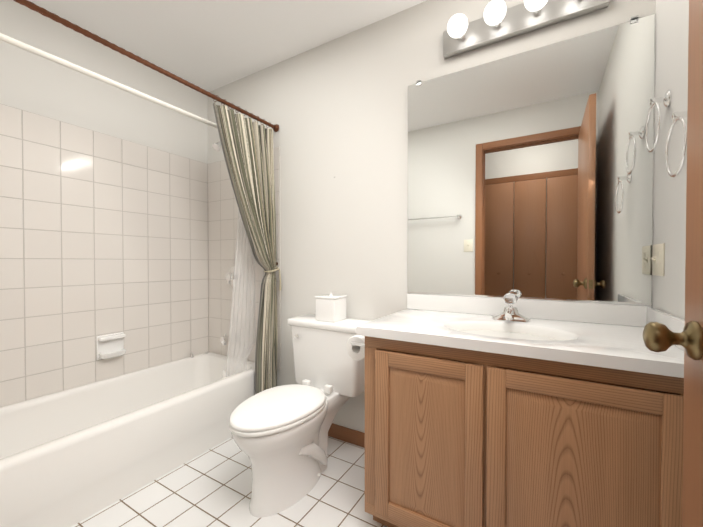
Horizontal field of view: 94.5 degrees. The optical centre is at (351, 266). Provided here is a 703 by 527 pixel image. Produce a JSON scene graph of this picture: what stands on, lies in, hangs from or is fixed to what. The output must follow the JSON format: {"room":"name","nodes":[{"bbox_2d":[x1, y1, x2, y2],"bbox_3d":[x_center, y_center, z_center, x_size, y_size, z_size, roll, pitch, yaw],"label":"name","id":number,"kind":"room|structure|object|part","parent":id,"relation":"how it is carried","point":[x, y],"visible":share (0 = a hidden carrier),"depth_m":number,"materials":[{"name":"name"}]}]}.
{"room":"bathroom","nodes":[
{"label":"bathroom","id":0,"kind":"room"},
{"bbox_2d":[0,0,207,163],"bbox_3d":[-1.646,-0.163,1.946,0.120,2.460,1.690,0,1,31],"label":"wall","id":1,"kind":"structure","parent":0,"point":[34,83],"depth_m":1.96,"materials":[{"name":"white paint"}]},
{"bbox_2d":[0,104,208,406],"bbox_3d":[-1.567,-0.048,1.958,0.006,1.540,1.590,0,1,31],"label":"wall tile","id":2,"kind":"structure","parent":1,"relation":"attached to","point":[102,234],"depth_m":1.95,"materials":[{"name":"white tile"}]},
{"bbox_2d":[96,332,125,359],"bbox_3d":[-1.488,0.498,2.025,0.071,0.147,0.147,0,1,31],"label":"soap dish","id":3,"kind":"object","parent":2,"relation":"attached to","point":[108,346],"visible":1,"depth_m":2.02,"materials":[{"name":"white ceramic"}]},
{"bbox_2d":[28,0,426,91],"bbox_3d":[-0.400,-1.415,0.573,4.410,0.080,2.990,0,1,31],"label":"ceiling","id":4,"kind":"structure","parent":0,"point":[209,45],"depth_m":1.89,"materials":[{"name":"white paint"}]},
{"bbox_2d":[72,436,387,526],"bbox_3d":[-0.430,1.106,1.240,2.710,0.060,1.690,0,1,31],"label":"floor","id":5,"kind":"structure","parent":0,"point":[211,487],"depth_m":1.50,"materials":[{"name":"tile"}]},
{"bbox_2d":[0,352,254,526],"bbox_3d":[-1.269,0.886,1.794,0.681,0.365,1.572,0,1,31],"label":"bathtub","id":6,"kind":"object","parent":5,"relation":"on","point":[71,457],"visible":0.81,"depth_m":1.64,"materials":[{"name":"white ceramic"}]},
{"bbox_2d":[229,314,369,517],"bbox_3d":[-0.266,0.693,1.657,0.492,0.756,0.793,0,1,31],"label":"toilet","id":7,"kind":"object","parent":5,"relation":"on","point":[279,435],"visible":0.98,"depth_m":1.53,"materials":[{"name":"white ceramic"}]},
{"bbox_3d":[-0.325,0.658,1.557,0.357,0.048,0.563,0,1,31],"label":"seat","id":8,"kind":"part","parent":7,"relation":"part of","materials":[{"name":"white plastic"}]},
{"bbox_3d":[-0.123,0.505,1.896,0.492,0.387,0.215,0,1,31],"label":"tank","id":9,"kind":"part","parent":7,"relation":"part of","materials":[{"name":"white ceramic"}]},
{"bbox_2d":[315,293,346,321],"bbox_3d":[-0.119,0.231,1.889,0.138,0.159,0.138,0,1,31],"label":"tissue box","id":10,"kind":"object","parent":7,"relation":"on","point":[330,307],"visible":1,"depth_m":1.84,"materials":[{"name":"white ceramic"}]},
{"bbox_2d":[346,293,684,526],"bbox_3d":[0.546,0.596,1.302,1.098,0.958,0.567,0,1,31],"label":"bathroom vanity","id":11,"kind":"object","parent":5,"relation":"on","point":[509,410],"visible":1,"depth_m":1.04,"materials":[{"name":"brown wood"}]},
{"bbox_3d":[0.264,0.641,1.168,0.288,0.528,0.013,0,1,31],"label":"door panel","id":12,"kind":"part","parent":11,"relation":"part of","materials":[{"name":"brown wood"}]},
{"bbox_2d":[491,293,530,321],"bbox_3d":[0.667,0.175,1.370,0.156,0.118,0.147,0,1,31],"label":"faucet","id":13,"kind":"object","parent":11,"relation":"on","point":[510,313],"depth_m":1.38,"materials":[{"name":"silver metal"}]},
{"bbox_3d":[0.647,0.644,0.941,0.374,0.528,0.013,0,1,31],"label":"door panel","id":14,"kind":"part","parent":11,"relation":"part of","materials":[{"name":"brown wood"}]},
{"bbox_2d":[207,0,655,432],"bbox_3d":[0.032,-0.164,2.001,2.950,2.460,0.120,0,1,31],"label":"wall","id":15,"kind":"structure","parent":0,"point":[337,108],"depth_m":1.94,"materials":[{"name":"white paint"}]},
{"bbox_2d":[0,33,217,128],"bbox_3d":[-1.075,-0.875,1.655,0.040,0.039,1.576,0,1,31],"label":"rail","id":16,"kind":"object","parent":15,"relation":"attached to","point":[32,49],"visible":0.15,"depth_m":1.48,"materials":[{"name":"white metal"}]},
{"bbox_2d":[226,210,255,376],"bbox_3d":[-0.750,-0.068,2.214,0.045,1.662,0.264,0,1,31],"label":"curtain liner","id":17,"kind":"object","parent":16,"relation":"hanging from","point":[247,263],"visible":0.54,"depth_m":2.23,"materials":[{"name":"white"}]},
{"bbox_2d":[14,0,278,131],"bbox_3d":[-0.920,-0.943,1.563,0.052,0.052,1.576,0,1,31],"label":"curtain rod","id":18,"kind":"object","parent":15,"relation":"attached to","point":[62,21],"visible":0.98,"depth_m":1.46,"materials":[{"name":"brown metal"}]},
{"bbox_2d":[213,102,281,393],"bbox_3d":[-0.641,0.061,2.038,0.110,1.960,0.500,0,1,31],"label":"shower curtain","id":19,"kind":"object","parent":18,"relation":"hanging from","point":[247,146],"visible":0.9,"depth_m":2.11,"materials":[{"name":"fabric"}]},
{"bbox_2d":[212,141,220,150],"bbox_3d":[-0.922,-0.896,2.374,0.062,0.139,0.198,0,1,31],"label":"shower head","id":20,"kind":"object","parent":15,"relation":"attached to","point":[216,146],"visible":0.35,"depth_m":2.31},
{"bbox_2d":[208,146,280,369],"bbox_3d":[-0.826,-0.055,2.439,0.776,1.540,0.006,0,1,31],"label":"wall tile","id":21,"kind":"structure","parent":15,"relation":"attached to","point":[223,215],"depth_m":2.52,"materials":[{"name":"white tile"}]},
{"bbox_2d":[220,266,243,344],"bbox_3d":[-0.908,0.285,2.412,0.170,0.578,0.132,0,1,31],"label":"tub spout","id":22,"kind":"object","parent":21,"relation":"attached to","point":[229,277],"visible":0.62,"depth_m":2.42,"materials":[{"name":"silver metal"}]},
{"bbox_2d":[328,423,364,447],"bbox_3d":[-0.093,1.024,2.014,0.923,0.085,0.012,0,1,31],"label":"baseboard","id":23,"kind":"structure","parent":15,"relation":"attached to","point":[348,435],"depth_m":1.97,"materials":[{"name":"brown wood"}]},
{"bbox_2d":[443,0,609,58],"bbox_3d":[0.716,-1.113,1.417,0.660,0.123,0.162,0,1,31],"label":"sconce","id":24,"kind":"object","parent":15,"relation":"attached to","point":[499,21],"visible":1,"depth_m":1.45,"materials":[{"name":"silver metal"}]},
{"bbox_2d":[407,14,655,305],"bbox_3d":[0.734,-0.415,1.504,0.996,1.130,0.011,0,1,31],"label":"mirror","id":25,"kind":"object","parent":15,"relation":"attached to","point":[530,174],"visible":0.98,"depth_m":1.44,"materials":[{"name":"clear glass"}]},
{"bbox_2d":[652,0,688,319],"bbox_3d":[0.786,-0.144,0.500,0.120,2.460,1.690,0,1,31],"label":"wall","id":26,"kind":"structure","parent":0,"point":[671,74],"depth_m":1.08,"materials":[{"name":"white paint"}]},
{"bbox_2d":[650,243,664,275],"bbox_3d":[1.114,-0.023,1.191,0.020,0.115,0.127,0,1,31],"label":"switch plate","id":27,"kind":"object","parent":26,"relation":"attached to","point":[658,258],"visible":1,"depth_m":1.17,"materials":[{"name":"beige plastic"}]},
{"bbox_2d":[645,90,671,151],"bbox_3d":[1.056,-0.497,1.115,0.050,0.199,0.164,0,1,31],"label":"towel ring","id":28,"kind":"object","parent":26,"relation":"attached to","point":[666,98],"visible":1,"depth_m":1.10,"materials":[{"name":"silver metal"}]},
{"bbox_2d":[665,111,686,176],"bbox_3d":[0.935,-0.354,0.915,0.050,0.199,0.164,0,1,31],"label":"towel ring","id":29,"kind":"object","parent":26,"relation":"attached to","point":[678,116],"visible":0.77,"depth_m":0.91,"materials":[{"name":"silver metal"}]},
{"bbox_3d":[-1.214,-0.148,0.765,1.830,2.460,0.100,0,1,31],"label":"wall","id":30,"kind":"structure","parent":0,"visible":0},
{"bbox_2d":[682,0,702,526],"bbox_3d":[0.455,0.019,0.283,0.035,2.114,0.760,0,1,31],"label":"bathroom door","id":31,"kind":"structure","parent":30,"relation":"in","point":[692,500],"depth_m":0.58,"materials":[{"name":"brown wood"}]},
{"bbox_2d":[642,321,702,359],"bbox_3d":[0.624,0.130,0.576,0.168,0.068,0.102,0,1,31],"label":"door knob","id":32,"kind":"object","parent":31,"relation":"attached to","point":[659,337],"depth_m":0.57,"materials":[{"name":"gold metal"}]}
]}

